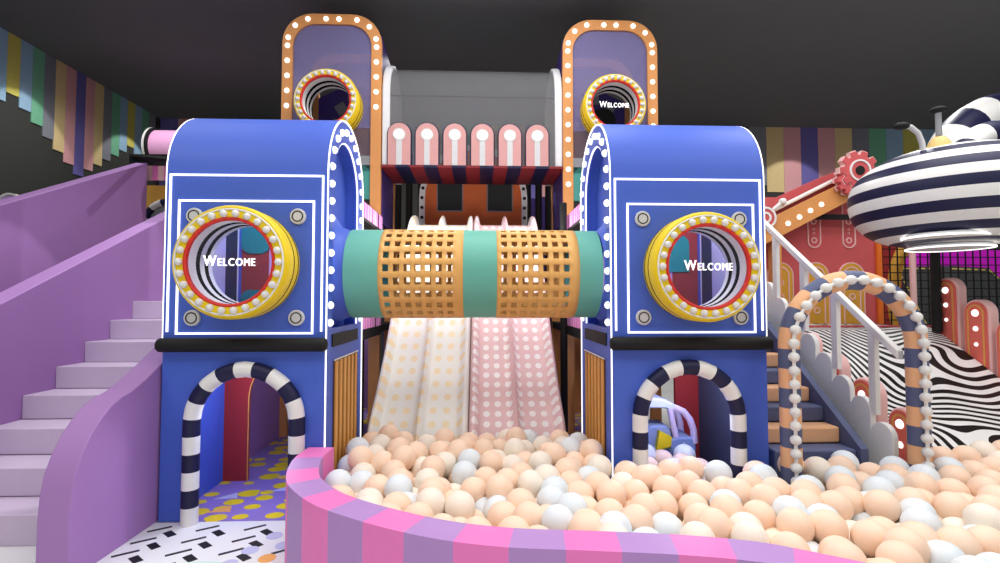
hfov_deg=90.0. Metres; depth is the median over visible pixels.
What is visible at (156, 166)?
canopy
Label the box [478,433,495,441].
ball
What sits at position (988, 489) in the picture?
ball
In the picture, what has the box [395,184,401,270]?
scaffold pole
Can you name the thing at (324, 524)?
wall
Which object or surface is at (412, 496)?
ball
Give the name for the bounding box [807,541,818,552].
ball
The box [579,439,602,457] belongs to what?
ball
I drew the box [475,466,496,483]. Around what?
ball
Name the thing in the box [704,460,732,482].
ball
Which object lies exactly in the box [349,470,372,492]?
ball
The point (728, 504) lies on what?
ball
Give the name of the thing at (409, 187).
scaffold pole
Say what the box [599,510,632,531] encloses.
ball
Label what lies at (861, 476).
ball
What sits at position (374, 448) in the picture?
ball
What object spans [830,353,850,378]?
panel
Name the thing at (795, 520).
ball
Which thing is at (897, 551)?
ball
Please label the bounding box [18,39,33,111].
plank
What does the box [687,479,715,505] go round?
ball
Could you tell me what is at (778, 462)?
ball
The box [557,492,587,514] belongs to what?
ball
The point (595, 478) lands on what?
ball
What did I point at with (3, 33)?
plank
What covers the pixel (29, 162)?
wall
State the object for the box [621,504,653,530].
ball
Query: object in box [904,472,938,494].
ball
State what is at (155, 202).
wall
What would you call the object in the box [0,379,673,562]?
floor
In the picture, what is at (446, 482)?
ball
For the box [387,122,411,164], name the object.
panel
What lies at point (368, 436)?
ball
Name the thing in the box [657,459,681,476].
ball
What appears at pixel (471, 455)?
ball
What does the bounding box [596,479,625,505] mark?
ball
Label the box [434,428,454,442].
ball
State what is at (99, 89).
plank
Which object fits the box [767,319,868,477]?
steps
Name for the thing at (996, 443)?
ball
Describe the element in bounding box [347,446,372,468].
ball
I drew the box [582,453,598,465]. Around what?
ball
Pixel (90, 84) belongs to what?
plank
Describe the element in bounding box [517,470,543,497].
ball
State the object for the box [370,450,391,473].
ball
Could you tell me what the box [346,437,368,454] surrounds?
ball
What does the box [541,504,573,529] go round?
ball
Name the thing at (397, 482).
ball
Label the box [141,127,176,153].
tunnel
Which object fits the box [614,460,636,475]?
ball
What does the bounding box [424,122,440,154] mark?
plank
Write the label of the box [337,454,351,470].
ball
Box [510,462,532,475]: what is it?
ball
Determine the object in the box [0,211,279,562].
staircase
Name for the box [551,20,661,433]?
tower
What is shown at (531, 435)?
ball
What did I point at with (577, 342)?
panel
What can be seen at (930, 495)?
ball
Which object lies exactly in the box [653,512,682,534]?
ball
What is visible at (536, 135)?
panel
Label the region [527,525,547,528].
ball
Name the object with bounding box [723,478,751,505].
ball
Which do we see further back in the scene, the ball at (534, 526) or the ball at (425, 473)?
the ball at (425, 473)
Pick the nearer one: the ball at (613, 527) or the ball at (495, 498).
the ball at (613, 527)
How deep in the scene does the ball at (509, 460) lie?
4.89 m
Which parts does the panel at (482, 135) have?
stem, bulb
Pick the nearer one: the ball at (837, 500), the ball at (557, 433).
the ball at (837, 500)
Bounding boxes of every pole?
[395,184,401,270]
[406,154,412,229]
[418,184,420,218]
[524,155,530,224]
[535,185,541,229]
[545,186,551,332]
[560,202,567,432]
[909,252,917,307]
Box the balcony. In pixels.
[381,66,562,185]
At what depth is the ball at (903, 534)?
3.19 m
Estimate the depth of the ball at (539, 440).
5.57 m
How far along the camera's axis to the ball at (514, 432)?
5.64 m
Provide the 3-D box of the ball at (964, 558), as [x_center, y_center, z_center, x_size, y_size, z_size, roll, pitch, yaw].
[2.756,1.720,2.890,0.246,0.246,0.246,0,-2,-2]
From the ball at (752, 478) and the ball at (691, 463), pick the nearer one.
the ball at (752, 478)
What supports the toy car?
on the floor at (262, 497)
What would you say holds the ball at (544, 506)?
on the balls
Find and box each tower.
[154,118,363,527]
[279,14,394,436]
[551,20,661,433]
[580,124,773,478]
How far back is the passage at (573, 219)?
7.27 m
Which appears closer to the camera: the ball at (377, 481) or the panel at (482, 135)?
the ball at (377, 481)
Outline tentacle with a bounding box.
[928,93,999,142]
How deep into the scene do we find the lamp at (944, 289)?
7.48 m
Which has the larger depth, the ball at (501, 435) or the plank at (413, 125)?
the plank at (413, 125)
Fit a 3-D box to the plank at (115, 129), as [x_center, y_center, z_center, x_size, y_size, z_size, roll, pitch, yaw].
[-9.585,-3.916,12.461,0.020,1.558,0.268,0,-2,-2]
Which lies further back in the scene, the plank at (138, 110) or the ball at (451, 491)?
the plank at (138, 110)
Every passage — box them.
[361,202,382,436]
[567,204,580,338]
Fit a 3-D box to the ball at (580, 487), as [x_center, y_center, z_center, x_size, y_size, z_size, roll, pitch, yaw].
[0.678,1.821,4.254,0.246,0.246,0.246,0,-2,-2]
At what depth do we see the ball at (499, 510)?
3.74 m
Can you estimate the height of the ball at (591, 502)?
0.246 m
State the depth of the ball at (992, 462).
4.71 m
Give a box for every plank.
[0,27,7,100]
[6,32,20,96]
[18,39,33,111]
[30,47,44,125]
[42,53,55,139]
[53,59,66,152]
[63,65,76,164]
[73,71,86,176]
[84,77,95,170]
[93,82,103,165]
[102,87,112,160]
[111,92,120,156]
[119,96,127,151]
[127,100,134,147]
[133,104,141,153]
[141,108,148,153]
[149,112,155,127]
[159,118,177,185]
[178,119,189,127]
[407,122,423,164]
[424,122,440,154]
[441,122,450,154]
[459,123,474,144]
[492,123,507,149]
[508,123,524,165]
[525,124,541,197]
[542,124,544,196]
[766,127,784,191]
[783,127,801,193]
[800,128,818,184]
[817,128,835,177]
[835,128,851,167]
[852,128,868,157]
[869,129,886,166]
[886,129,902,160]
[903,129,919,154]
[919,129,934,145]
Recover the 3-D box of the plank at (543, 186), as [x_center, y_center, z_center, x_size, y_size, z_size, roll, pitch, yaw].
[1.468,-3.540,14.605,0.484,2.143,0.020,0,-2,-2]
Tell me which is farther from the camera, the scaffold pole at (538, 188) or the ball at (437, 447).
the scaffold pole at (538, 188)
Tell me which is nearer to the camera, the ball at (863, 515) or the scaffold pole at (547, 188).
the ball at (863, 515)
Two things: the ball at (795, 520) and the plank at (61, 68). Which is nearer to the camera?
the ball at (795, 520)
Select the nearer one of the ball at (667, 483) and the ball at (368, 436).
the ball at (667, 483)
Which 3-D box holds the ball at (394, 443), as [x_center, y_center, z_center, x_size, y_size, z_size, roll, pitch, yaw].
[-1.077,1.786,5.324,0.246,0.246,0.246,0,-2,-2]
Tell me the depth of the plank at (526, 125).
14.54 m
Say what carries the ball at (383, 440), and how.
on the balls
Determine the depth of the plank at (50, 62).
10.54 m
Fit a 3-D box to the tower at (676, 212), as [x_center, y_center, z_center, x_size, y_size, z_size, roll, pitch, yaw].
[1.892,0.265,5.635,1.658,4.150,1.879,0,-2,-2]
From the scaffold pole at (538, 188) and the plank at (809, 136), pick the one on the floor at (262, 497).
the scaffold pole at (538, 188)
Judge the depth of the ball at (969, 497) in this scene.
4.04 m
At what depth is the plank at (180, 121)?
14.21 m
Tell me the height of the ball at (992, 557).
0.246 m
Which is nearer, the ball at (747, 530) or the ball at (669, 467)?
the ball at (747, 530)
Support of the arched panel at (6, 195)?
on the floor at (225, 541)
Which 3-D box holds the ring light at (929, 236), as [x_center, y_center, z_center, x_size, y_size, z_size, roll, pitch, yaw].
[5.747,-0.569,6.462,0.900,0.020,0.900,0,-2,-2]
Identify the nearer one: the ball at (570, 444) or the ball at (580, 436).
the ball at (570, 444)
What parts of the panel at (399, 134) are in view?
stem, bulb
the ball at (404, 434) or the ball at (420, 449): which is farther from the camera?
the ball at (404, 434)
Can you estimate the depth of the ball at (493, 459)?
4.88 m
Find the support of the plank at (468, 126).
attached to the wall at (415, 186)
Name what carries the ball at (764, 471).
on the balls
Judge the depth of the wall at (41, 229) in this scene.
7.62 m
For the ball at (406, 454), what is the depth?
4.91 m
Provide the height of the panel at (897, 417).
0.980 m
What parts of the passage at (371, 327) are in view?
post, railing panel, awning frame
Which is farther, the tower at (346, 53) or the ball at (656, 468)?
the tower at (346, 53)
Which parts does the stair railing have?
post, post, handrail, post, post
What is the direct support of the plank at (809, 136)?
attached to the wall at (415, 186)
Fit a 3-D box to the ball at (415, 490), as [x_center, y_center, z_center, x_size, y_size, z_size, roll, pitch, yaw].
[-0.785,1.973,4.475,0.246,0.246,0.246,0,-2,-2]
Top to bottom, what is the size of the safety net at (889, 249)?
3.750 m
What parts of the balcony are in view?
panel, panel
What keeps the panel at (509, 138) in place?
on the balcony
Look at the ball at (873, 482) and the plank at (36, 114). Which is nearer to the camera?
the ball at (873, 482)
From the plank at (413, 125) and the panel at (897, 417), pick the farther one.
the plank at (413, 125)
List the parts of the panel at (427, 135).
stem, bulb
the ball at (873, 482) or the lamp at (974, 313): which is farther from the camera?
the lamp at (974, 313)
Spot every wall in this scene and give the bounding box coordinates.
[0,92,159,194]
[0,163,147,291]
[146,185,165,219]
[158,123,999,370]
[285,447,864,562]
[364,339,367,407]
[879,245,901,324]
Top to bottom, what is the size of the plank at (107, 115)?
1.753 m
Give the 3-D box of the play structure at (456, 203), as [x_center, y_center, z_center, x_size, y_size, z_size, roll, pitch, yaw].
[-0.471,-0.089,9.274,2.200,5.140,1.350,0,-2,-2]
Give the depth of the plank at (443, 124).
14.51 m
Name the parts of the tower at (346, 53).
panel, frame, panel, teal panel, panel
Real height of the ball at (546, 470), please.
0.246 m
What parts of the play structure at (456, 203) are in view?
dark pane, dark pane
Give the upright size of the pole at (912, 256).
3.400 m
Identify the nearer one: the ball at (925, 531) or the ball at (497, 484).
the ball at (925, 531)
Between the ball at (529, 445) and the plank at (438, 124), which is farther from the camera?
the plank at (438, 124)
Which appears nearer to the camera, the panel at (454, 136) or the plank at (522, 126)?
the panel at (454, 136)
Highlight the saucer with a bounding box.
[847,106,999,331]
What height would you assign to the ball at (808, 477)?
0.246 m
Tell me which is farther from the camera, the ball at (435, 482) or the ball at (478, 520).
the ball at (435, 482)
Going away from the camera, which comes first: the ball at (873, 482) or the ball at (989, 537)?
the ball at (989, 537)
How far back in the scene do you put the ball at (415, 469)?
4.94 m
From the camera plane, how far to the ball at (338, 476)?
4.44 m
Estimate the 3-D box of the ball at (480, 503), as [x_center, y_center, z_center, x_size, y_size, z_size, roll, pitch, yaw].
[-0.115,1.964,4.252,0.246,0.246,0.246,0,-2,-2]
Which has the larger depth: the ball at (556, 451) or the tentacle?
the tentacle
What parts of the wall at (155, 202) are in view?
doorway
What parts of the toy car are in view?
seat, yellow panel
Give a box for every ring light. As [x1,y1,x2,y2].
[900,232,990,240]
[904,244,997,252]
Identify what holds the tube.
attached to the tower at (260, 214)
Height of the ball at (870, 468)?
0.246 m
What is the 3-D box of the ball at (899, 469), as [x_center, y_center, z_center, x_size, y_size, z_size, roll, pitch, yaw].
[3.656,1.814,4.636,0.246,0.246,0.246,0,-2,-2]
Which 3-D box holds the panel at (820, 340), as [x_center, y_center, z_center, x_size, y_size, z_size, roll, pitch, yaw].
[4.272,1.550,6.896,0.186,1.680,0.350,0,-2,-2]
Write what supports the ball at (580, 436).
on the balls
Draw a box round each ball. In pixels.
[324,469,350,485]
[333,484,354,496]
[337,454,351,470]
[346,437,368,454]
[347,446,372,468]
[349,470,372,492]
[350,462,375,475]
[354,488,383,500]
[358,494,382,504]
[362,431,377,443]
[363,474,387,497]
[368,444,385,454]
[369,434,390,450]
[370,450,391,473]
[378,424,398,439]
[381,459,405,476]
[381,503,401,510]
[382,491,411,510]
[384,474,412,496]
[387,437,408,453]
[387,468,412,483]
[391,445,415,469]
[394,431,413,441]
[403,492,416,502]
[404,502,433,516]
[407,441,427,458]
[411,456,425,475]
[412,487,417,494]
[414,468,439,487]
[415,487,445,514]
[417,434,435,451]
[417,477,446,495]
[420,455,445,476]
[429,441,448,455]
[432,513,455,521]
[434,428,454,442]
[436,477,451,490]
[437,452,456,476]
[443,489,461,512]
[445,491,475,518]
[446,439,468,459]
[447,474,453,483]
[451,460,476,484]
[451,483,460,488]
[454,517,466,522]
[457,448,480,469]
[458,436,474,448]
[460,477,486,501]
[461,432,478,441]
[464,516,491,525]
[472,438,494,454]
[474,509,484,517]
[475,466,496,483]
[475,497,487,512]
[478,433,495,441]
[479,450,502,471]
[483,495,505,518]
[485,474,513,498]
[487,500,515,526]
[492,439,506,450]
[494,449,506,458]
[497,429,508,439]
[497,468,518,488]
[498,515,528,528]
[502,454,523,468]
[503,438,525,454]
[505,427,526,440]
[505,488,535,506]
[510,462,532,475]
[513,501,543,526]
[517,451,531,463]
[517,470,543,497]
[522,440,535,452]
[524,429,537,442]
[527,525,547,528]
[528,451,551,469]
[533,435,552,450]
[535,464,559,479]
[537,485,564,505]
[538,442,551,450]
[540,476,567,492]
[541,504,550,510]
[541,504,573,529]
[543,442,565,465]
[549,429,569,441]
[554,436,565,443]
[555,457,579,474]
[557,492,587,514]
[560,471,582,484]
[561,437,580,453]
[566,451,583,462]
[567,456,582,467]
[568,480,593,497]
[568,512,601,530]
[570,432,587,440]
[573,508,600,518]
[578,465,598,480]
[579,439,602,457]
[581,495,596,509]
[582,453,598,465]
[585,471,609,500]
[587,455,612,477]
[594,498,623,515]
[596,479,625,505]
[598,523,627,531]
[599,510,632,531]
[611,472,632,484]
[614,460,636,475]
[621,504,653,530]
[622,479,649,500]
[629,493,660,516]
[632,464,658,492]
[633,527,657,532]
[646,464,662,475]
[648,444,655,458]
[648,456,657,465]
[650,490,677,515]
[653,475,681,502]
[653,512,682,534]
[655,449,671,462]
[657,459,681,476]
[672,453,687,459]
[673,444,695,456]
[674,470,699,494]
[678,456,703,478]
[678,493,708,519]
[679,521,714,536]
[684,503,710,523]
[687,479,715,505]
[696,508,732,538]
[697,458,707,465]
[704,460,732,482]
[709,489,741,504]
[709,494,743,517]
[711,476,730,490]
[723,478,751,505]
[730,512,762,526]
[730,520,769,542]
[736,471,762,487]
[742,460,763,471]
[743,500,776,528]
[749,463,777,479]
[749,483,780,505]
[761,477,789,495]
[766,530,780,539]
[770,531,810,550]
[771,495,806,515]
[776,507,814,541]
[777,457,803,474]
[790,479,821,494]
[790,488,823,508]
[794,475,824,491]
[804,456,830,483]
[806,503,838,515]
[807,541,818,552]
[810,509,848,542]
[818,535,850,552]
[819,490,853,519]
[822,539,867,562]
[824,465,856,482]
[826,473,860,491]
[828,455,856,471]
[830,450,859,470]
[834,486,865,515]
[845,519,855,530]
[850,519,887,557]
[851,512,871,520]
[853,471,870,490]
[858,462,880,475]
[862,476,896,493]
[863,489,900,521]
[866,557,895,562]
[867,516,897,529]
[875,470,904,488]
[875,540,923,562]
[878,463,907,477]
[879,456,909,469]
[882,527,930,562]
[893,487,930,504]
[898,521,939,541]
[899,498,937,518]
[899,507,942,531]
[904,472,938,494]
[907,464,940,481]
[916,488,934,505]
[927,540,964,562]
[932,446,957,461]
[932,491,969,518]
[933,456,965,471]
[936,525,983,555]
[937,478,971,494]
[938,465,971,484]
[941,517,964,526]
[951,555,989,562]
[952,445,981,461]
[956,492,973,502]
[962,460,989,476]
[962,503,999,530]
[962,524,974,528]
[966,475,999,496]
[967,525,999,553]
[969,440,998,457]
[970,494,999,510]
[973,469,999,482]
[976,485,999,496]
[976,552,999,562]
[979,456,999,472]
[987,451,999,457]
[992,440,999,449]
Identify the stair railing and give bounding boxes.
[765,220,902,464]
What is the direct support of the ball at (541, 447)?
on the balls
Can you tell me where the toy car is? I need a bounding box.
[648,394,697,455]
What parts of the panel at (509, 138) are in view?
stem, bulb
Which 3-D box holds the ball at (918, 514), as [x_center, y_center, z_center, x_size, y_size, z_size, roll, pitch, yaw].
[3.057,1.772,3.630,0.246,0.246,0.246,0,-2,-2]
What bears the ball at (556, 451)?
on the balls
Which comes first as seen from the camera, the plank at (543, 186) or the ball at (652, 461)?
the ball at (652, 461)
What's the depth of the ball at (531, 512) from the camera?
3.62 m
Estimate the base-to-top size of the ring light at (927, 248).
0.020 m
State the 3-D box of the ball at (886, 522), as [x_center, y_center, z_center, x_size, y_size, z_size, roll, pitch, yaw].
[2.798,1.851,3.662,0.246,0.246,0.246,0,-2,-2]
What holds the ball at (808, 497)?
on the balls
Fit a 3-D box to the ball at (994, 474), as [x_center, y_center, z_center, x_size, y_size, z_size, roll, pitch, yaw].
[4.388,1.806,4.465,0.246,0.246,0.246,0,-2,-2]
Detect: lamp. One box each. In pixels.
[895,419,903,428]
[942,287,947,293]
[971,310,978,316]
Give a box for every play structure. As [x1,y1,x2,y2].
[419,145,526,225]
[765,150,883,323]
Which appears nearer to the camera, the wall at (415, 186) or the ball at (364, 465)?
the ball at (364, 465)
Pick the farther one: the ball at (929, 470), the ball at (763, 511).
the ball at (929, 470)
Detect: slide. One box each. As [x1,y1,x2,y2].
[367,215,473,440]
[469,216,565,438]
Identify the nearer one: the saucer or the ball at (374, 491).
the ball at (374, 491)
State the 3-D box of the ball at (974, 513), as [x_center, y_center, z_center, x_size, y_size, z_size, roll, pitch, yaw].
[3.535,1.747,3.647,0.246,0.246,0.246,0,-2,-2]
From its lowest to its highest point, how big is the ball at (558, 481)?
0.246 m
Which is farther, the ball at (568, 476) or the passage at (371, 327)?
the passage at (371, 327)
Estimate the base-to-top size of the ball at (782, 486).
0.246 m
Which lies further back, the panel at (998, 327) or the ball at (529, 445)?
the panel at (998, 327)
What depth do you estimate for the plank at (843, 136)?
14.97 m
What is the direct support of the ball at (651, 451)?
on the floor
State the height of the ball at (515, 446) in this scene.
0.246 m
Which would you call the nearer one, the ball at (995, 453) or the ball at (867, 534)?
the ball at (867, 534)
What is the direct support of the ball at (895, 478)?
on the balls
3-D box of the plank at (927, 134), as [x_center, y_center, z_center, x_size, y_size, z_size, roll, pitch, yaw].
[12.916,-3.912,15.078,0.520,1.363,0.020,0,-2,-2]
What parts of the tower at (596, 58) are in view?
panel, teal panel, panel, frame, panel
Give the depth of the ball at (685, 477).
4.46 m
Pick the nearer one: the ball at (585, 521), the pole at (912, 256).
the ball at (585, 521)
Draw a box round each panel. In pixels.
[0,193,17,199]
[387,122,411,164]
[415,122,439,164]
[442,123,466,164]
[470,123,494,165]
[497,124,521,165]
[525,124,548,165]
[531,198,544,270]
[574,337,580,412]
[804,333,822,352]
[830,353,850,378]
[853,377,887,422]
[889,407,907,462]
[940,278,966,350]
[964,300,998,375]
[996,323,999,377]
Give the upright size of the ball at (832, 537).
0.246 m
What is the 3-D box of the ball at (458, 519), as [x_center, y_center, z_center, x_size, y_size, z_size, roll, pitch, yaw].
[-0.302,1.855,3.655,0.246,0.246,0.246,0,-2,-2]
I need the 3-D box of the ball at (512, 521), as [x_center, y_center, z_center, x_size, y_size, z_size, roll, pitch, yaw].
[0.096,1.779,3.514,0.246,0.246,0.246,0,-2,-2]
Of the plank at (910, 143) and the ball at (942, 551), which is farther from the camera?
the plank at (910, 143)
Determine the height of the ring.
2.310 m
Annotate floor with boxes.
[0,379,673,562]
[156,395,581,522]
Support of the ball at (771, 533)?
on the floor
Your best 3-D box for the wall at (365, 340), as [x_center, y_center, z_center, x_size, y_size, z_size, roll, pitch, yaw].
[-3.154,1.010,10.000,1.100,3.000,0.100,0,-2,-2]
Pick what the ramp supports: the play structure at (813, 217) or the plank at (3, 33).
the play structure at (813, 217)
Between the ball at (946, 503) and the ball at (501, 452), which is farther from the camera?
the ball at (501, 452)
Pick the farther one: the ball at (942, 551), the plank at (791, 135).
the plank at (791, 135)
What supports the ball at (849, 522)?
on the floor
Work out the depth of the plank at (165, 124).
14.19 m
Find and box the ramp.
[804,324,999,449]
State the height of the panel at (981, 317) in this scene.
2.140 m
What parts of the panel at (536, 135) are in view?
stem, bulb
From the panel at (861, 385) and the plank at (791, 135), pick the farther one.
the plank at (791, 135)
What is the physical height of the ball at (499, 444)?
0.246 m
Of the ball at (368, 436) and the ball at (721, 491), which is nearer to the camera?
the ball at (721, 491)
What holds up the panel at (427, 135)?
on the balcony
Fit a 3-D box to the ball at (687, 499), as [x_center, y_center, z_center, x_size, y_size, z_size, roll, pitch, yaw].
[1.588,1.865,4.103,0.246,0.246,0.246,0,-2,-2]
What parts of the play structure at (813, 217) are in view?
orange post, white rail, rail knob, white rail, red roof panel, orange post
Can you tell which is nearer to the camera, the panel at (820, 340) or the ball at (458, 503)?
the ball at (458, 503)
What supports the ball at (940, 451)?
on the balls
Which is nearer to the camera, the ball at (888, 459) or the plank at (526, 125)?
the ball at (888, 459)
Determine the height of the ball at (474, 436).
0.246 m
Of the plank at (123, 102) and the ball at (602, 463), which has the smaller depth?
the ball at (602, 463)
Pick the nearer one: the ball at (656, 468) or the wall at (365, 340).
the ball at (656, 468)
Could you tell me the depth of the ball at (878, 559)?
2.96 m
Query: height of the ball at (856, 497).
0.246 m
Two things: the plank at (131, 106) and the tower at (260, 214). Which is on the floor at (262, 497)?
the tower at (260, 214)
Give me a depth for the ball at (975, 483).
4.24 m
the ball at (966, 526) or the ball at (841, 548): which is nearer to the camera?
the ball at (841, 548)
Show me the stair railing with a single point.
(860, 411)
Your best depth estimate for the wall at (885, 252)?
10.56 m
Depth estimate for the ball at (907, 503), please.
3.80 m
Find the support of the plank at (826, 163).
attached to the wall at (415, 186)
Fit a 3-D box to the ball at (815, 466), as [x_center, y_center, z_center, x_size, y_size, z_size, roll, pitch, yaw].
[3.042,1.804,4.788,0.246,0.246,0.246,0,-2,-2]
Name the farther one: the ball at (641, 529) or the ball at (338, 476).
the ball at (338, 476)
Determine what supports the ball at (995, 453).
on the balls
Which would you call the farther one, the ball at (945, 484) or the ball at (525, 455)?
the ball at (525, 455)
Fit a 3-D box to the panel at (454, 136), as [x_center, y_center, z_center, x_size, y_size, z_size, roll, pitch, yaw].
[-0.729,-2.218,8.053,0.400,0.700,0.113,0,-2,-2]
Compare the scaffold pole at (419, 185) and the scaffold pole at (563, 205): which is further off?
the scaffold pole at (419, 185)
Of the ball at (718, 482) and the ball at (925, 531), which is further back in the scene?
the ball at (718, 482)
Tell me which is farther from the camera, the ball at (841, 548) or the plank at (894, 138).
the plank at (894, 138)
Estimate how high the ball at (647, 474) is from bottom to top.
0.246 m
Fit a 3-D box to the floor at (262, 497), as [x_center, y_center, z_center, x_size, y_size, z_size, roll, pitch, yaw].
[-0.390,2.445,8.402,6.100,0.008,7.000,0,-2,-2]
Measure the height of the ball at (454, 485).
0.246 m
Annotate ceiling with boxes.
[0,0,999,128]
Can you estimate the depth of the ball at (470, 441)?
5.44 m
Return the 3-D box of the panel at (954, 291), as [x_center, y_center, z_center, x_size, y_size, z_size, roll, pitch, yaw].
[6.742,1.177,7.465,0.186,2.470,0.380,0,-2,-2]
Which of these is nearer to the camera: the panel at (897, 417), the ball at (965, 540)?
the ball at (965, 540)
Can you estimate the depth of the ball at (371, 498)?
3.79 m
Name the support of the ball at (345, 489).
on the floor
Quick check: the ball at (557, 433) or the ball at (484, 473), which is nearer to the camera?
the ball at (484, 473)
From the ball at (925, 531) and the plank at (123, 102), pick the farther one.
the plank at (123, 102)
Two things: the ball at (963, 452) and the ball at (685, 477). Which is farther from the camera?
the ball at (963, 452)
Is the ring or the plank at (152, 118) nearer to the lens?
the ring
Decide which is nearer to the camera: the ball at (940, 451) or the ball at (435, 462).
the ball at (435, 462)
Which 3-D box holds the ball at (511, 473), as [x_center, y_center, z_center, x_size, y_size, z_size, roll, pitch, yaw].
[0.067,1.810,4.508,0.246,0.246,0.246,0,-2,-2]
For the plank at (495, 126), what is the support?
attached to the wall at (415, 186)
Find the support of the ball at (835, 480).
on the ball
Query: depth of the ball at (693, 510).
3.73 m
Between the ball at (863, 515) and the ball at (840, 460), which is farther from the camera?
the ball at (840, 460)
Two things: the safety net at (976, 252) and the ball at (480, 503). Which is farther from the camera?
the safety net at (976, 252)
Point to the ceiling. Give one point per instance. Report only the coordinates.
(870, 64)
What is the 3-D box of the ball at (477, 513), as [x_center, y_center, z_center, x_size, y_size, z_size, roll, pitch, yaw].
[-0.224,1.955,4.008,0.246,0.246,0.246,0,-2,-2]
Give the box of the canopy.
[129,154,167,180]
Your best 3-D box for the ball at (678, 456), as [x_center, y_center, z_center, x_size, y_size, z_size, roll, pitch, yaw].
[1.994,2.012,5.489,0.246,0.246,0.246,0,-2,-2]
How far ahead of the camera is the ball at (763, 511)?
3.76 m
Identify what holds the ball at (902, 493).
on the ball
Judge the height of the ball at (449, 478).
0.246 m
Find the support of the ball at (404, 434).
on the balls
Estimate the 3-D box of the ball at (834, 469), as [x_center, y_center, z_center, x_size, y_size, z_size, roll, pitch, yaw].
[3.072,1.789,4.511,0.246,0.246,0.246,0,-2,-2]
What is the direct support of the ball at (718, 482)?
on the balls
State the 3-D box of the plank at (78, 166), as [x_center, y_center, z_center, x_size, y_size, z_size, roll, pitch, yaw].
[-9.541,-3.569,11.353,0.020,2.338,0.268,0,-2,-2]
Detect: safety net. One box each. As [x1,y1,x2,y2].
[882,245,999,327]
[902,250,999,327]
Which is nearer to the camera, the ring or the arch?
the arch
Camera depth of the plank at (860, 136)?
15.00 m
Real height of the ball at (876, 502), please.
0.246 m
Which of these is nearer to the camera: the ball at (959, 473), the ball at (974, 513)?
the ball at (974, 513)
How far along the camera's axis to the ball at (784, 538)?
3.25 m
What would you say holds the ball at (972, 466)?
on the balls
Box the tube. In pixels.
[342,229,603,317]
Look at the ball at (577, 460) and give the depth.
4.89 m
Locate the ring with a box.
[888,248,908,324]
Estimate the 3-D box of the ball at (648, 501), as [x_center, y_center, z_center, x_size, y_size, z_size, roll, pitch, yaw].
[1.141,1.799,3.947,0.246,0.246,0.246,0,-2,-2]
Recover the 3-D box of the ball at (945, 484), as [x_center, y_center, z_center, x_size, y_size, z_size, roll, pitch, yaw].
[3.913,1.829,4.325,0.246,0.246,0.246,0,-2,-2]
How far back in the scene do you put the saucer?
6.30 m
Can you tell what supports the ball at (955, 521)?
on the floor
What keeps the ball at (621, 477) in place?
on the balls
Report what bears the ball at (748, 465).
on the balls
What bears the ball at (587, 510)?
on the balls
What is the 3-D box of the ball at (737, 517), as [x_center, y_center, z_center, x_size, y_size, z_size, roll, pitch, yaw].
[1.768,1.793,3.601,0.246,0.246,0.246,0,-2,-2]
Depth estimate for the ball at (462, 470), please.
4.64 m
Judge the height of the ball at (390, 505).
0.246 m
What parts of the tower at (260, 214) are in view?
panel, arch panel, panel, led frame, led frame, panel, edge trim, panel, panel, bulb, bulb, bulb, bulb, bulb, bulb, bulb, bulb, bulb, bulb, bulb, bulb, recessed panel, arched panel, bulb, slat panel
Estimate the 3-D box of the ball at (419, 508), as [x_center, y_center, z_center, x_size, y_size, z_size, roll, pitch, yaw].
[-0.614,1.779,3.732,0.246,0.246,0.246,0,-2,-2]
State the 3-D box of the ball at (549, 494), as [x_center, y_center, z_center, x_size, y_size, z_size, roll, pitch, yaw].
[0.419,1.780,4.052,0.246,0.246,0.246,0,-2,-2]
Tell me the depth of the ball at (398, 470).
4.55 m
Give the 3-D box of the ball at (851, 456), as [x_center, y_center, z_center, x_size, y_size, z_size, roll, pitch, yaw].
[3.407,1.796,4.945,0.246,0.246,0.246,0,-2,-2]
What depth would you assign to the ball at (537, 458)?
4.96 m
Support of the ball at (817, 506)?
on the balls
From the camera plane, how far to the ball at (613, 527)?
3.31 m
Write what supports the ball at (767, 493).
in the balls
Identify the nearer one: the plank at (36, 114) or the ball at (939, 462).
the ball at (939, 462)
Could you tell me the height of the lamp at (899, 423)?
0.100 m
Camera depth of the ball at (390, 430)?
5.75 m
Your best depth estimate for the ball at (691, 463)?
4.73 m
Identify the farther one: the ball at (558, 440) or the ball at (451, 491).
the ball at (558, 440)
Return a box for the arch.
[778,271,934,484]
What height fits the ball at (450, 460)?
0.246 m
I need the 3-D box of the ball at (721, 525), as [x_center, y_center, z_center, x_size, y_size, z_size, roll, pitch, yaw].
[1.524,1.744,3.554,0.246,0.246,0.246,0,-2,-2]
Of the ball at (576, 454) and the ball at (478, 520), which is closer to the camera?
the ball at (478, 520)
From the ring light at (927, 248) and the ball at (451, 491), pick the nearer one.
the ball at (451, 491)
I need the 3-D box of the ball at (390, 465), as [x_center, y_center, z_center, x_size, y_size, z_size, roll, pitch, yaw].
[-1.018,1.838,4.799,0.246,0.246,0.246,0,-2,-2]
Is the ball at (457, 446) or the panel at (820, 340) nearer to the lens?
the ball at (457, 446)
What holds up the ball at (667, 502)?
on the balls
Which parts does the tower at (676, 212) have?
slat panel, arched panel, recessed panel, bulb, bulb, bulb, bulb, bulb, bulb, bulb, bulb, bulb, bulb, bulb, panel, panel, panel, panel, led frame, panel, led frame, panel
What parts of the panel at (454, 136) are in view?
bulb, stem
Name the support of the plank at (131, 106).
attached to the wall at (29, 162)
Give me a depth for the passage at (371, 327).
7.35 m

